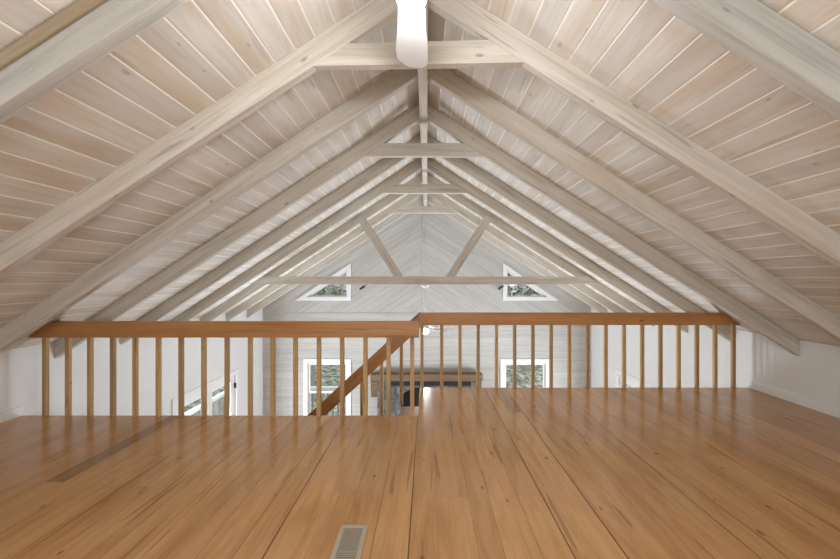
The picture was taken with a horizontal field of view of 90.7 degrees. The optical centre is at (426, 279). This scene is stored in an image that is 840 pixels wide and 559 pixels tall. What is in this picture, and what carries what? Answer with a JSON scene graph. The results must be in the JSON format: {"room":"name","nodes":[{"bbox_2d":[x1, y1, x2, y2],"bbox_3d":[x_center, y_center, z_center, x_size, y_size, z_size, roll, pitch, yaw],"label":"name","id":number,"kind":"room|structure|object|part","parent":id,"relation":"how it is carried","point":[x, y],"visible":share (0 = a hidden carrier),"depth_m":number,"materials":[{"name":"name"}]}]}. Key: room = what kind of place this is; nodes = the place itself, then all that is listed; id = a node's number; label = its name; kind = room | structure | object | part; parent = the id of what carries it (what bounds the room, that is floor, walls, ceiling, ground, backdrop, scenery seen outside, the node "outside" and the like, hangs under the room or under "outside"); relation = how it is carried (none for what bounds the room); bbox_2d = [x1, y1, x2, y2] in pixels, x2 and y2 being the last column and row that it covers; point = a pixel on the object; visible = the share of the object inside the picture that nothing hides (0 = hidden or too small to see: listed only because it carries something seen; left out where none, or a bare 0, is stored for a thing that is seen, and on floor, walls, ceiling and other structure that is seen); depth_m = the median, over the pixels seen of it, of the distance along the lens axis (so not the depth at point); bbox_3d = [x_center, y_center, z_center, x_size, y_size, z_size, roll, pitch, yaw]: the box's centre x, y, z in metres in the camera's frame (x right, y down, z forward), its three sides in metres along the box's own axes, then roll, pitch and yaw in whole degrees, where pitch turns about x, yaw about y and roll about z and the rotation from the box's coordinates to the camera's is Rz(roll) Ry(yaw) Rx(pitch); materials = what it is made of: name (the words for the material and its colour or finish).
{"room":"loft","nodes":[
{"label":"loft","id":0,"kind":"room"},
{"bbox_2d":[0,308,262,415],"bbox_3d":[-3.910,2.315,3.705,0.120,3.348,12.050,0,0,0],"label":"wall","id":1,"kind":"structure","parent":0,"point":[20,368],"depth_m":5.28,"materials":[{"name":"white paint"}]},
{"bbox_2d":[0,406,23,422],"bbox_3d":[-3.843,1.242,0.875,0.014,0.095,6.150,0,0,0],"label":"baseboard","id":2,"kind":"structure","parent":1,"relation":"attached to","point":[16,412],"depth_m":3.83,"materials":[{"name":"white paint"}]},
{"bbox_2d":[171,368,238,414],"bbox_3d":[-3.870,2.894,7.350,0.100,2.190,2.200,0,0,0],"label":"door","id":3,"kind":"structure","parent":1,"relation":"in","point":[191,396],"depth_m":7.48,"materials":[{"name":"white paint"}]},
{"bbox_2d":[0,0,839,350],"bbox_3d":[0.000,-0.498,3.815,8.700,2.822,12.230,0,0,0],"label":"ceiling","id":4,"kind":"structure","parent":0,"point":[200,52],"depth_m":2.44,"materials":[{"name":"whitewashed wood planks"}]},
{"bbox_2d":[0,0,839,277],"bbox_3d":[0.000,-0.518,2.492,7.700,2.659,0.070,0,0,0],"label":"roof truss","id":5,"kind":"object","parent":4,"relation":"attached to","point":[498,44],"visible":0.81,"depth_m":2.46,"materials":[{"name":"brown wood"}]},
{"bbox_2d":[0,69,839,352],"bbox_3d":[0.000,-0.518,3.407,7.700,2.659,0.070,0,0,0],"label":"rafter","id":6,"kind":"object","parent":4,"relation":"attached to","point":[446,80],"visible":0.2,"depth_m":3.37,"materials":[{"name":"brown wood"}]},
{"bbox_2d":[0,0,839,123],"bbox_3d":[0.000,-0.508,1.571,7.700,2.680,0.084,0,0,0],"label":"rafter","id":7,"kind":"object","parent":4,"relation":"attached to","point":[84,32],"visible":1,"depth_m":1.54,"materials":[{"name":"grey wood"}]},
{"bbox_2d":[120,135,730,344],"bbox_3d":[0.000,-0.518,5.235,7.700,2.659,0.070,0,0,0],"label":"roof truss","id":8,"kind":"object","parent":4,"relation":"attached to","point":[385,164],"visible":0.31,"depth_m":5.20,"materials":[{"name":"brown wood"}]},
{"bbox_2d":[226,194,626,320],"bbox_3d":[0.000,-0.518,7.975,7.700,2.659,0.070,0,0,0],"label":"roof truss","id":9,"kind":"object","parent":4,"relation":"attached to","point":[450,207],"visible":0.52,"depth_m":7.94,"materials":[{"name":"brown wood"}]},
{"bbox_2d":[54,104,799,358],"bbox_3d":[0.000,-0.518,4.321,7.700,2.659,0.070,0,0,0],"label":"roof truss","id":10,"kind":"object","parent":4,"relation":"attached to","point":[470,145],"visible":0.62,"depth_m":4.29,"materials":[{"name":"brown wood"}]},
{"bbox_2d":[200,173,653,325],"bbox_3d":[0.000,-0.518,7.043,7.700,2.659,0.115,0,0,0],"label":"roof truss","id":11,"kind":"object","parent":4,"relation":"attached to","point":[273,277],"visible":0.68,"depth_m":7.03,"materials":[{"name":"brown wood"}]},
{"bbox_2d":[421,284,453,333],"bbox_3d":[-0.030,0.493,7.007,0.898,0.837,0.898,0,0,9],"label":"ceiling fan","id":12,"kind":"object","parent":11,"relation":"hanging from","point":[427,328],"visible":0.59,"depth_m":6.96,"materials":[{"name":"white metal"}]},
{"bbox_3d":[0.195,0.809,6.720,0.165,0.009,0.470,-5,3,-38],"label":"blade","id":13,"kind":"part","parent":12,"relation":"part of","materials":[{"name":"white ceramic"}]},
{"bbox_3d":[0.258,0.809,7.232,0.470,0.009,0.165,0,4,-38],"label":"blade","id":14,"kind":"part","parent":12,"relation":"part of","materials":[{"name":"white ceramic"}]},
{"bbox_2d":[247,195,606,317],"bbox_3d":[0.000,-0.518,8.895,7.700,2.659,0.070,0,0,0],"label":"roof truss","id":15,"kind":"object","parent":4,"relation":"attached to","point":[430,200],"visible":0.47,"depth_m":8.86,"materials":[{"name":"brown wood"}]},
{"bbox_2d":[171,158,687,332],"bbox_3d":[0.000,-0.518,6.150,7.700,2.659,0.070,0,0,0],"label":"roof truss","id":16,"kind":"object","parent":4,"relation":"attached to","point":[457,185],"visible":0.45,"depth_m":6.12,"materials":[{"name":"brown wood"}]},
{"bbox_2d":[0,388,839,558],"bbox_3d":[0.000,1.409,1.388,7.700,0.240,7.176,0,0,0],"label":"floor","id":17,"kind":"structure","parent":0,"point":[478,473],"depth_m":2.70,"materials":[{"name":"orange wood"}]},
{"bbox_2d":[28,321,418,416],"bbox_3d":[-1.871,0.837,3.875,3.592,0.905,0.126,0,0,0],"label":"loft railing","id":18,"kind":"object","parent":17,"relation":"on","point":[68,330],"visible":1,"depth_m":3.90,"materials":[{"name":"brown wood"}]},
{"bbox_3d":[-1.871,0.457,3.856,3.592,0.146,0.088,0,0,0],"label":"rail","id":19,"kind":"part","parent":18,"relation":"part of","materials":[{"name":"brown wood"}]},
{"bbox_2d":[330,525,367,558],"bbox_3d":[-0.378,1.285,2.006,0.140,0.006,0.340,0,0,0],"label":"floor vent","id":20,"kind":"object","parent":17,"relation":"in","point":[349,543],"visible":1,"depth_m":2.03,"materials":[{"name":"beige metal"}]},
{"bbox_2d":[420,312,739,387],"bbox_3d":[1.812,0.837,4.929,3.782,0.904,0.078,0,0,0],"label":"loft railing","id":21,"kind":"object","parent":17,"relation":"on","point":[587,319],"visible":0.98,"depth_m":4.93,"materials":[{"name":"brown wood"}]},
{"bbox_3d":[1.812,0.459,4.910,3.782,0.147,0.040,0,0,0],"label":"rail","id":22,"kind":"part","parent":21,"relation":"part of","materials":[{"name":"brown wood"}]},
{"bbox_2d":[263,203,590,415],"bbox_3d":[0.000,1.110,9.800,7.940,5.958,0.140,0,0,0],"label":"wall","id":23,"kind":"structure","parent":0,"point":[445,238],"depth_m":9.73,"materials":[{"name":"white wood"}]},
{"bbox_2d":[295,263,350,300],"bbox_3d":[-2.435,0.043,9.754,1.310,0.881,0.092,0,0,0],"label":"window","id":24,"kind":"structure","parent":23,"relation":"in","point":[305,297],"depth_m":9.71,"materials":[{"name":"white paint"}]},
{"bbox_3d":[-2.338,0.080,9.780,0.946,0.636,0.040,0,0,0],"label":"sash","id":25,"kind":"part","parent":24,"relation":"part of","materials":[{"name":"white paint"}]},
{"bbox_2d":[263,313,417,313],"bbox_3d":[0.000,0.781,9.724,7.700,0.015,0.012,0,0,0],"label":"trim","id":26,"kind":"structure","parent":23,"relation":"attached to","point":[263,313],"depth_m":9.72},
{"bbox_2d":[418,0,427,205],"bbox_3d":[-0.034,-1.700,5.315,0.076,0.200,8.830,0,0,0],"label":"ridge beam","id":27,"kind":"structure","parent":23,"relation":"attached to","point":[422,73],"depth_m":3.85,"materials":[{"name":"brown wood"}]},
{"bbox_2d":[396,0,427,67],"bbox_3d":[-0.060,-1.325,1.600,0.961,0.551,0.961,0,0,45],"label":"ceiling fan","id":28,"kind":"object","parent":27,"relation":"hanging from","point":[411,40],"visible":1,"depth_m":1.94,"materials":[{"name":"white plastic"}]},
{"bbox_3d":[-0.060,-1.092,1.600,0.116,0.086,0.116,0,0,0],"label":"lamp shade","id":29,"kind":"part","parent":28,"relation":"part of","materials":[{"name":"white"}]},
{"bbox_2d":[423,214,423,311],"bbox_3d":[-0.085,-0.463,9.724,0.030,2.473,0.012,0,0,0],"label":"trim","id":30,"kind":"structure","parent":23,"relation":"attached to","point":[423,214],"depth_m":9.72,"materials":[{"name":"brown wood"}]},
{"bbox_2d":[500,359,548,387],"bbox_3d":[2.295,2.642,9.771,1.150,1.575,0.125,0,0,0],"label":"window","id":31,"kind":"structure","parent":23,"relation":"in","point":[503,362],"depth_m":9.71,"materials":[{"name":"white paint"}]},
{"bbox_2d":[503,263,558,300],"bbox_3d":[2.435,0.043,9.754,1.310,0.881,0.092,0,0,0],"label":"window","id":32,"kind":"structure","parent":23,"relation":"in","point":[547,297],"depth_m":9.71,"materials":[{"name":"white paint"}]},
{"bbox_3d":[2.338,0.080,9.780,0.946,0.636,0.040,0,0,0],"label":"sash","id":33,"kind":"part","parent":32,"relation":"part of","materials":[{"name":"white paint"}]},
{"bbox_2d":[591,307,839,407],"bbox_3d":[3.910,2.303,3.705,0.120,3.372,12.050,0,0,0],"label":"wall","id":34,"kind":"structure","parent":0,"point":[814,374],"depth_m":5.46,"materials":[{"name":"white paint"}]},
{"bbox_2d":[615,368,656,387],"bbox_3d":[3.870,2.894,7.350,0.100,2.190,2.200,0,0,0],"label":"door","id":35,"kind":"structure","parent":34,"relation":"in","point":[632,381],"depth_m":7.90,"materials":[{"name":"white paint"}]},
{"bbox_2d":[747,380,839,417],"bbox_3d":[3.843,1.242,1.388,0.014,0.095,7.176,0,0,0],"label":"baseboard","id":36,"kind":"structure","parent":34,"relation":"attached to","point":[806,402],"depth_m":4.31,"materials":[{"name":"white paint"}]},
{"bbox_3d":[0.000,4.039,3.825,7.940,0.100,12.050,0,0,0],"label":"floor","id":37,"kind":"structure","parent":0,"visible":0},
{"bbox_2d":[400,407,418,415],"bbox_3d":[-1.483,2.749,4.450,2.846,2.840,0.950,0,0,0],"label":"staircase","id":38,"kind":"structure","parent":37,"relation":"on","point":[404,410],"depth_m":4.70,"materials":[{"name":"brown wood"}]},
{"bbox_2d":[308,312,419,414],"bbox_3d":[-1.147,1.732,4.940,2.133,2.713,0.040,0,0,0],"label":"stair handrail","id":39,"kind":"object","parent":38,"relation":"attached to","point":[377,359],"visible":0.29,"depth_m":4.92,"materials":[{"name":"brown wood"}]},
{"bbox_2d":[370,372,482,414],"bbox_3d":[-0.010,3.071,9.598,2.580,1.835,0.255,0,0,0],"label":"stone fireplace","id":40,"kind":"object","parent":37,"relation":"on","point":[431,379],"visible":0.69,"depth_m":9.51,"materials":[{"name":"grey stone"}]},
{"bbox_2d":[370,372,482,380],"bbox_3d":[-0.010,2.236,9.598,2.580,0.165,0.255,0,0,0],"label":"mantel shelf","id":41,"kind":"object","parent":40,"relation":"attached to","point":[375,376],"depth_m":9.47,"materials":[{"name":"brown wood"}]},
{"label":"outside","id":42,"kind":"structure","parent":0,"visible":0},
{"bbox_2d":[184,273,632,414],"bbox_3d":[0.000,0.715,16.000,64.000,10.038,60.000,0,0,0],"label":"ground","id":43,"kind":"structure","parent":42,"point":[330,374],"depth_m":17.07,"materials":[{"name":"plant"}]},
{"bbox_2d":[310,284,339,401],"bbox_3d":[-4.543,-0.122,15.877,3.607,9.727,3.633,0,0,0],"label":"tree","id":44,"kind":"object","parent":43,"relation":"on","point":[329,292],"visible":0.04,"depth_m":15.81,"materials":[{"name":"green plant"}]},
{"bbox_2d":[316,274,345,295],"bbox_3d":[-4.963,-1.489,21.375,3.938,10.000,3.481,0,0,0],"label":"tree","id":45,"kind":"object","parent":43,"relation":"on","point":[338,293],"visible":0.02,"depth_m":21.38,"materials":[{"name":"green plant"}]},
{"bbox_2d":[508,273,522,295],"bbox_3d":[4.672,-2.204,23.050,3.219,10.787,3.753,0,0,-26],"label":"tree","id":46,"kind":"object","parent":43,"relation":"on","point":[509,290],"visible":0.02,"depth_m":22.91,"materials":[{"name":"green plant"}]},
{"bbox_2d":[508,284,541,370],"bbox_3d":[4.420,-0.784,17.696,2.888,9.425,3.668,0,0,41],"label":"tree","id":47,"kind":"object","parent":43,"relation":"on","point":[525,291],"visible":0.06,"depth_m":17.44,"materials":[{"name":"green plant"}]}
]}

